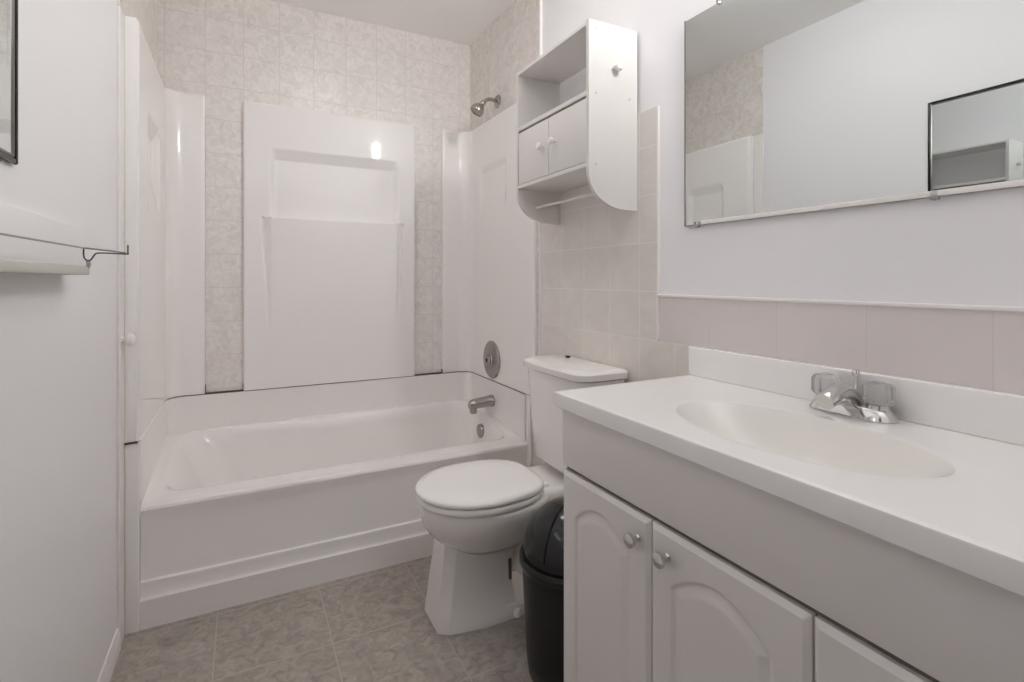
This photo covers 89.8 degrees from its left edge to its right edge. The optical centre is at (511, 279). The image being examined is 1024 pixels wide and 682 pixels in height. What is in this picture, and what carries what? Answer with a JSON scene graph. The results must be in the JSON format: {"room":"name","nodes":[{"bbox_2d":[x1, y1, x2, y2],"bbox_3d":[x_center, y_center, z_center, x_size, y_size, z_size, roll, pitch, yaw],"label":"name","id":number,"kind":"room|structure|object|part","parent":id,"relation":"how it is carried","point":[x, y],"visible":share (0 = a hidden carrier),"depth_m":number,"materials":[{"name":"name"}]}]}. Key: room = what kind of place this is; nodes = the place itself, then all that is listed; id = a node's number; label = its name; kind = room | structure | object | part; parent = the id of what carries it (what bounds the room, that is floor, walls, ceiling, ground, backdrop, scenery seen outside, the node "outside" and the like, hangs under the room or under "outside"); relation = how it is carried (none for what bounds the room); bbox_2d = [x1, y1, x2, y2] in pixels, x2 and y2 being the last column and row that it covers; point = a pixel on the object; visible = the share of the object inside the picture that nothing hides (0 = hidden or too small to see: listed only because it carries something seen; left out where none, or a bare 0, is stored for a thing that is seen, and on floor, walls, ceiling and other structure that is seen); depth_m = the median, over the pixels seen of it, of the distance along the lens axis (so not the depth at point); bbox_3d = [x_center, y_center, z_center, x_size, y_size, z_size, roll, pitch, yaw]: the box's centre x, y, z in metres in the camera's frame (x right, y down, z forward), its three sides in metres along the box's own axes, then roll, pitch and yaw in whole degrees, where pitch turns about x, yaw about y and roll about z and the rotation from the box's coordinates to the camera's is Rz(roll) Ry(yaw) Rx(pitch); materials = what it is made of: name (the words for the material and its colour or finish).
{"room":"bathroom","nodes":[
{"label":"bathroom","id":0,"kind":"room"},
{"bbox_2d":[0,0,116,681],"bbox_3d":[-0.960,-0.107,1.009,0.080,2.474,2.957,0,0,-28],"label":"wall","id":1,"kind":"structure","parent":0,"point":[58,333],"depth_m":1.09,"materials":[{"name":"white paint"}]},
{"bbox_2d":[0,0,17,164],"bbox_3d":[-0.698,-0.481,0.602,0.008,0.578,0.592,0,0,-28],"label":"framed mirror","id":2,"kind":"object","parent":1,"relation":"attached to","point":[8,8],"visible":1,"depth_m":0.84,"materials":[{"name":"grey mirror"}]},
{"bbox_3d":[-0.700,-0.481,0.601,0.004,0.546,0.560,0,0,-27],"label":"glass","id":3,"kind":"part","parent":2,"relation":"part of","materials":[{"name":"white mirror"}]},
{"bbox_2d":[0,203,128,274],"bbox_3d":[-0.681,-0.065,0.689,0.119,0.110,1.250,0,0,-28],"label":"towel rail","id":4,"kind":"object","parent":1,"relation":"attached to","point":[30,243],"visible":1,"depth_m":0.93,"materials":[{"name":"grey paint"}]},
{"bbox_3d":[-0.684,-0.019,0.616,0.046,0.019,1.125,0,0,-27],"label":"rail","id":5,"kind":"part","parent":4,"relation":"part of","materials":[{"name":"grey paint"}]},
{"bbox_3d":[-0.632,-0.063,0.631,0.075,0.013,1.104,0,0,-27],"label":"rod","id":6,"kind":"part","parent":4,"relation":"part of","materials":[{"name":"grey metal"}]},
{"bbox_3d":[-0.882,-0.057,1.118,0.080,0.037,0.005,0,0,-29],"label":"hook arm","id":7,"kind":"part","parent":4,"relation":"part of","materials":[{"name":"grey metal"}]},
{"bbox_2d":[97,628,120,681],"bbox_3d":[-0.740,1.098,0.683,0.010,0.064,2.010,0,0,-28],"label":"baseboard","id":8,"kind":"structure","parent":1,"relation":"attached to","point":[107,670],"depth_m":1.47,"materials":[{"name":"white wood"}]},
{"bbox_2d":[117,6,123,643],"bbox_3d":[-1.219,0.145,1.601,0.008,1.969,0.060,0,0,-28],"label":"trim","id":9,"kind":"structure","parent":1,"relation":"attached to","point":[120,15],"depth_m":1.57,"materials":[{"name":"white wood"}]},
{"bbox_2d":[121,333,134,345],"bbox_3d":[-1.192,0.187,1.596,0.035,0.041,0.041,0,0,-28],"label":"peg","id":10,"kind":"object","parent":1,"relation":"attached to","point":[129,339],"visible":1,"depth_m":1.58,"materials":[{"name":"white"}]},
{"bbox_2d":[117,0,157,442],"bbox_3d":[-1.387,-0.107,1.924,0.007,2.474,0.780,0,0,-28],"label":"wall tile","id":11,"kind":"structure","parent":1,"relation":"attached to","point":[145,11],"depth_m":1.91,"materials":[{"name":"beige tile"}]},
{"bbox_2d":[158,0,469,398],"bbox_3d":[-0.921,-0.107,2.651,1.506,2.474,0.080,0,0,-28],"label":"wall","id":12,"kind":"structure","parent":0,"point":[229,53],"depth_m":2.50,"materials":[{"name":"beige tile"}]},
{"bbox_2d":[124,16,536,444],"bbox_3d":[-0.729,-0.156,2.277,1.496,1.364,0.762,0,0,-28],"label":"tub surround","id":13,"kind":"object","parent":12,"relation":"attached to","point":[329,198],"visible":0.98,"depth_m":2.50,"materials":[{"name":"white plastic"}]},
{"bbox_3d":[-1.317,-0.159,1.993,0.179,1.358,0.720,0,0,-27],"label":"panel","id":14,"kind":"part","parent":13,"relation":"part of","materials":[{"name":"white plastic"}]},
{"bbox_3d":[-0.890,-0.159,2.591,0.822,1.358,0.055,0,0,-27],"label":"panel","id":15,"kind":"part","parent":13,"relation":"part of","materials":[{"name":"white plastic"}]},
{"bbox_3d":[-0.142,-0.159,2.582,0.172,1.358,0.761,0,0,-27],"label":"panel","id":16,"kind":"part","parent":13,"relation":"part of","materials":[{"name":"white plastic"}]},
{"bbox_2d":[483,341,499,378],"bbox_3d":[-0.117,0.414,2.651,0.032,0.194,0.194,0,0,-28],"label":"shower valve","id":17,"kind":"object","parent":13,"relation":"attached to","point":[491,355],"visible":1,"depth_m":2.63,"materials":[{"name":"silver metal"}]},
{"bbox_3d":[-0.125,0.414,2.646,0.014,0.048,0.048,0,0,-27],"label":"handle","id":18,"kind":"part","parent":17,"relation":"part of","materials":[{"name":"silver metal"}]},
{"bbox_2d":[110,555,532,681],"bbox_3d":[-0.257,1.170,1.375,1.666,0.080,2.957,0,0,-28],"label":"floor","id":19,"kind":"structure","parent":0,"point":[371,626],"depth_m":1.60,"materials":[{"name":"beige tile"}]},
{"bbox_2d":[124,372,531,634],"bbox_3d":[-0.734,0.826,2.290,1.490,0.608,0.712,0,0,-28],"label":"bathtub","id":20,"kind":"object","parent":19,"relation":"on","point":[231,499],"visible":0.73,"depth_m":2.02,"materials":[{"name":"white ceramic"}]},
{"bbox_2d":[468,395,494,413],"bbox_3d":[-0.159,0.636,2.623,0.133,0.083,0.060,0,0,-28],"label":"tub spout","id":21,"kind":"object","parent":20,"relation":"attached to","point":[486,401],"visible":1,"depth_m":2.60,"materials":[{"name":"silver metal"}]},
{"bbox_2d":[415,354,627,634],"bbox_3d":[0.003,0.711,1.767,0.655,0.839,0.438,0,0,-28],"label":"toilet","id":22,"kind":"object","parent":19,"relation":"on","point":[477,514],"visible":0.7,"depth_m":1.68,"materials":[{"name":"white ceramic"}]},
{"bbox_3d":[-0.116,0.687,1.743,0.422,0.023,0.370,0,0,-27],"label":"seat lid","id":23,"kind":"part","parent":22,"relation":"part of","materials":[{"name":"white plastic"}]},
{"bbox_3d":[-0.114,0.712,1.744,0.421,0.020,0.368,0,0,-27],"label":"seat","id":24,"kind":"part","parent":22,"relation":"part of","materials":[{"name":"white plastic"}]},
{"bbox_3d":[0.205,0.316,1.863,0.207,0.034,0.422,0,0,-27],"label":"tank lid","id":25,"kind":"part","parent":22,"relation":"part of","materials":[{"name":"white ceramic"}]},
{"bbox_3d":[0.209,0.513,1.865,0.186,0.353,0.396,0,0,-27],"label":"tank","id":26,"kind":"part","parent":22,"relation":"part of","materials":[{"name":"white ceramic"}]},
{"bbox_2d":[519,496,563,681],"bbox_3d":[0.165,0.881,1.484,0.290,0.498,0.290,0,0,-28],"label":"trash can","id":27,"kind":"object","parent":19,"relation":"on","point":[541,554],"visible":0.38,"depth_m":1.39,"materials":[{"name":"black plastic"}]},
{"bbox_3d":[0.165,0.711,1.484,0.266,0.149,0.266,0,0,-27],"label":"swing lid","id":28,"kind":"part","parent":27,"relation":"part of","materials":[{"name":"black plastic"}]},
{"bbox_2d":[563,409,1023,681],"bbox_3d":[0.530,0.720,0.936,0.491,0.820,0.947,0,0,-28],"label":"vanity cabinet","id":29,"kind":"object","parent":19,"relation":"on","point":[677,569],"visible":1,"depth_m":0.81,"materials":[{"name":"white paint"}]},
{"bbox_3d":[0.199,0.740,1.122,0.016,0.556,0.303,0,0,-27],"label":"door","id":30,"kind":"part","parent":29,"relation":"part of","materials":[{"name":"white paint"}]},
{"bbox_3d":[0.235,0.508,1.004,0.030,0.029,0.029,0,0,-27],"label":"knob","id":31,"kind":"part","parent":29,"relation":"part of","materials":[{"name":"silver metal"}]},
{"bbox_3d":[0.272,0.508,0.933,0.030,0.029,0.029,0,0,-27],"label":"knob","id":32,"kind":"part","parent":29,"relation":"part of","materials":[{"name":"silver metal"}]},
{"bbox_3d":[0.342,0.740,0.846,0.016,0.556,0.312,0,0,-27],"label":"door","id":33,"kind":"part","parent":29,"relation":"part of","materials":[{"name":"white paint"}]},
{"bbox_2d":[553,346,1023,596],"bbox_3d":[0.536,0.296,0.946,0.480,0.209,0.978,0,0,-28],"label":"countertop","id":34,"kind":"structure","parent":29,"relation":"on","point":[943,483],"depth_m":0.88,"materials":[{"name":"white stone"}]},
{"bbox_2d":[675,402,955,477],"bbox_3d":[0.503,0.338,0.934,0.274,0.126,0.482,0,0,-27],"label":"sink basin","id":35,"kind":"object","parent":34,"relation":"in","point":[833,447],"depth_m":0.97,"materials":[{"name":"white ceramic"}]},
{"bbox_2d":[809,369,897,423],"bbox_3d":[0.663,0.229,1.034,0.124,0.088,0.166,0,0,-28],"label":"sink faucet","id":36,"kind":"object","parent":34,"relation":"on","point":[832,396],"visible":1,"depth_m":1.01,"materials":[{"name":"silver metal"}]},
{"bbox_3d":[0.668,0.223,1.094,0.053,0.043,0.053,0,0,-5],"label":"handle","id":37,"kind":"part","parent":36,"relation":"part of","materials":[{"name":"clear plastic"}]},
{"bbox_3d":[0.661,0.239,1.033,0.118,0.062,0.046,0,0,-27],"label":"spout","id":38,"kind":"part","parent":36,"relation":"part of","materials":[{"name":"silver metal"}]},
{"bbox_3d":[0.708,0.222,1.057,0.015,0.074,0.015,0,0,-27],"label":"lift rod","id":39,"kind":"part","parent":36,"relation":"part of","materials":[{"name":"silver metal"}]},
{"bbox_3d":[0.715,0.246,1.004,0.040,0.013,0.040,0,0,-27],"label":"handle stem","id":40,"kind":"part","parent":36,"relation":"part of","materials":[{"name":"silver metal"}]},
{"bbox_3d":[0.715,0.223,1.004,0.053,0.043,0.053,0,0,40],"label":"handle","id":41,"kind":"part","parent":36,"relation":"part of","materials":[{"name":"clear plastic"}]},
{"bbox_3d":[0.487,0.740,0.568,0.016,0.556,0.309,0,0,-27],"label":"door","id":42,"kind":"part","parent":29,"relation":"part of","materials":[{"name":"white paint"}]},
{"bbox_2d":[269,0,513,45],"bbox_3d":[-0.257,-1.384,1.375,1.666,0.080,2.957,0,0,-28],"label":"ceiling","id":43,"kind":"structure","parent":0,"point":[463,22],"depth_m":2.59,"materials":[{"name":"white paint"}]},
{"bbox_2d":[542,0,1023,394],"bbox_3d":[0.444,-0.107,1.740,0.086,2.474,2.957,0,0,-28],"label":"wall","id":44,"kind":"structure","parent":0,"point":[961,249],"depth_m":1.14,"materials":[{"name":"white paint"}]},
{"bbox_2d":[470,0,538,465],"bbox_3d":[-0.055,-0.107,2.611,0.007,2.474,0.792,0,0,-28],"label":"wall tile","id":45,"kind":"structure","parent":44,"relation":"attached to","point":[510,43],"depth_m":2.57,"materials":[{"name":"beige tile"}]},
{"bbox_2d":[470,95,500,116],"bbox_3d":[-0.138,-0.883,2.600,0.150,0.126,0.072,0,0,-28],"label":"sprayer","id":46,"kind":"object","parent":45,"relation":"attached to","point":[477,109],"visible":1,"depth_m":2.59,"materials":[{"name":"silver metal"}]},
{"bbox_3d":[-0.115,-0.903,2.612,0.095,0.046,0.019,0,0,-27],"label":"arm","id":47,"kind":"part","parent":46,"relation":"part of","materials":[{"name":"silver metal"}]},
{"bbox_2d":[539,0,541,464],"bbox_3d":[0.126,-0.107,2.256,0.013,2.474,0.012,0,0,-28],"label":"trim","id":48,"kind":"structure","parent":44,"relation":"attached to","point":[540,1],"depth_m":2.25,"materials":[{"name":"white"}]},
{"bbox_2d":[516,18,636,224],"bbox_3d":[0.209,-0.522,1.854,0.222,0.593,0.511,0,0,-28],"label":"upper cabinet","id":49,"kind":"object","parent":44,"relation":"attached to","point":[590,138],"visible":1,"depth_m":1.70,"materials":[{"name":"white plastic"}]},
{"bbox_3d":[0.083,-0.473,1.929,0.013,0.202,0.224,0,0,-27],"label":"door","id":50,"kind":"part","parent":49,"relation":"part of","materials":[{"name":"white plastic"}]},
{"bbox_3d":[0.106,-0.522,2.080,0.196,0.593,0.014,0,0,-27],"label":"panel","id":51,"kind":"part","parent":49,"relation":"part of","materials":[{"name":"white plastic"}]},
{"bbox_3d":[0.101,-0.480,1.851,0.027,0.027,0.027,0,0,-27],"label":"knob","id":52,"kind":"part","parent":49,"relation":"part of","materials":[{"name":"white"}]},
{"bbox_3d":[0.138,-0.480,1.780,0.027,0.027,0.027,0,0,-27],"label":"knob","id":53,"kind":"part","parent":49,"relation":"part of","materials":[{"name":"white wood"}]},
{"bbox_3d":[0.216,-0.811,1.871,0.194,0.013,0.458,0,0,-27],"label":"panel","id":54,"kind":"part","parent":49,"relation":"part of","materials":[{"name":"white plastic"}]},
{"bbox_2d":[518,91,585,131],"bbox_3d":[0.216,-0.590,1.871,0.194,0.016,0.458,0,0,-27],"label":"shelf","id":55,"kind":"object","parent":49,"relation":"attached to","point":[580,98],"depth_m":1.80,"materials":[{"name":"white wood"}]},
{"bbox_3d":[0.216,-0.364,1.871,0.194,0.014,0.458,0,0,-27],"label":"panel","id":56,"kind":"part","parent":49,"relation":"part of","materials":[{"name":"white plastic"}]},
{"bbox_3d":[0.188,-0.473,1.728,0.013,0.202,0.226,0,0,-27],"label":"door","id":57,"kind":"part","parent":49,"relation":"part of","materials":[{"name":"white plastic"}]},
{"bbox_3d":[0.324,-0.522,1.661,0.196,0.593,0.014,0,0,-27],"label":"panel","id":58,"kind":"part","parent":49,"relation":"part of","materials":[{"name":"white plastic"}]},
{"bbox_3d":[0.340,-0.682,1.647,0.029,0.029,0.025,0,0,-27],"label":"knob","id":59,"kind":"part","parent":49,"relation":"part of","materials":[{"name":"white"}]},
{"bbox_2d":[541,106,688,464],"bbox_3d":[0.346,0.292,1.840,0.007,1.676,0.945,0,0,-28],"label":"tile","id":60,"kind":"structure","parent":44,"relation":"attached to","point":[599,265],"depth_m":1.82,"materials":[{"name":"beige tile"}]},
{"bbox_2d":[656,297,658,338],"bbox_3d":[0.461,0.121,1.616,0.011,0.134,0.009,0,0,-28],"label":"trim","id":61,"kind":"structure","parent":44,"relation":"attached to","point":[657,298],"depth_m":1.61,"materials":[{"name":"white tile"}]},
{"bbox_2d":[657,106,659,293],"bbox_3d":[0.461,-0.250,1.616,0.010,0.592,0.006,0,0,-28],"label":"trim","id":62,"kind":"structure","parent":44,"relation":"attached to","point":[658,107],"depth_m":1.61,"materials":[{"name":"white"}]},
{"bbox_2d":[656,294,1023,311],"bbox_3d":[0.730,0.050,1.099,0.011,0.008,1.175,0,0,-28],"label":"trim","id":63,"kind":"structure","parent":44,"relation":"attached to","point":[894,304],"depth_m":1.07,"materials":[{"name":"white wood"}]},
{"bbox_2d":[684,0,1023,227],"bbox_3d":[0.760,-0.459,1.033,0.016,0.621,1.091,0,0,-28],"label":"wall mirror","id":64,"kind":"object","parent":44,"relation":"attached to","point":[791,106],"visible":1,"depth_m":1.11,"materials":[{"name":"mirror"}]},
{"bbox_2d":[689,346,1023,445],"bbox_3d":[0.741,0.233,1.051,0.020,0.082,0.976,0,0,-27],"label":"backsplash","id":65,"kind":"structure","parent":44,"relation":"attached to","point":[990,414],"depth_m":0.99,"materials":[{"name":"white stone"}]}
]}

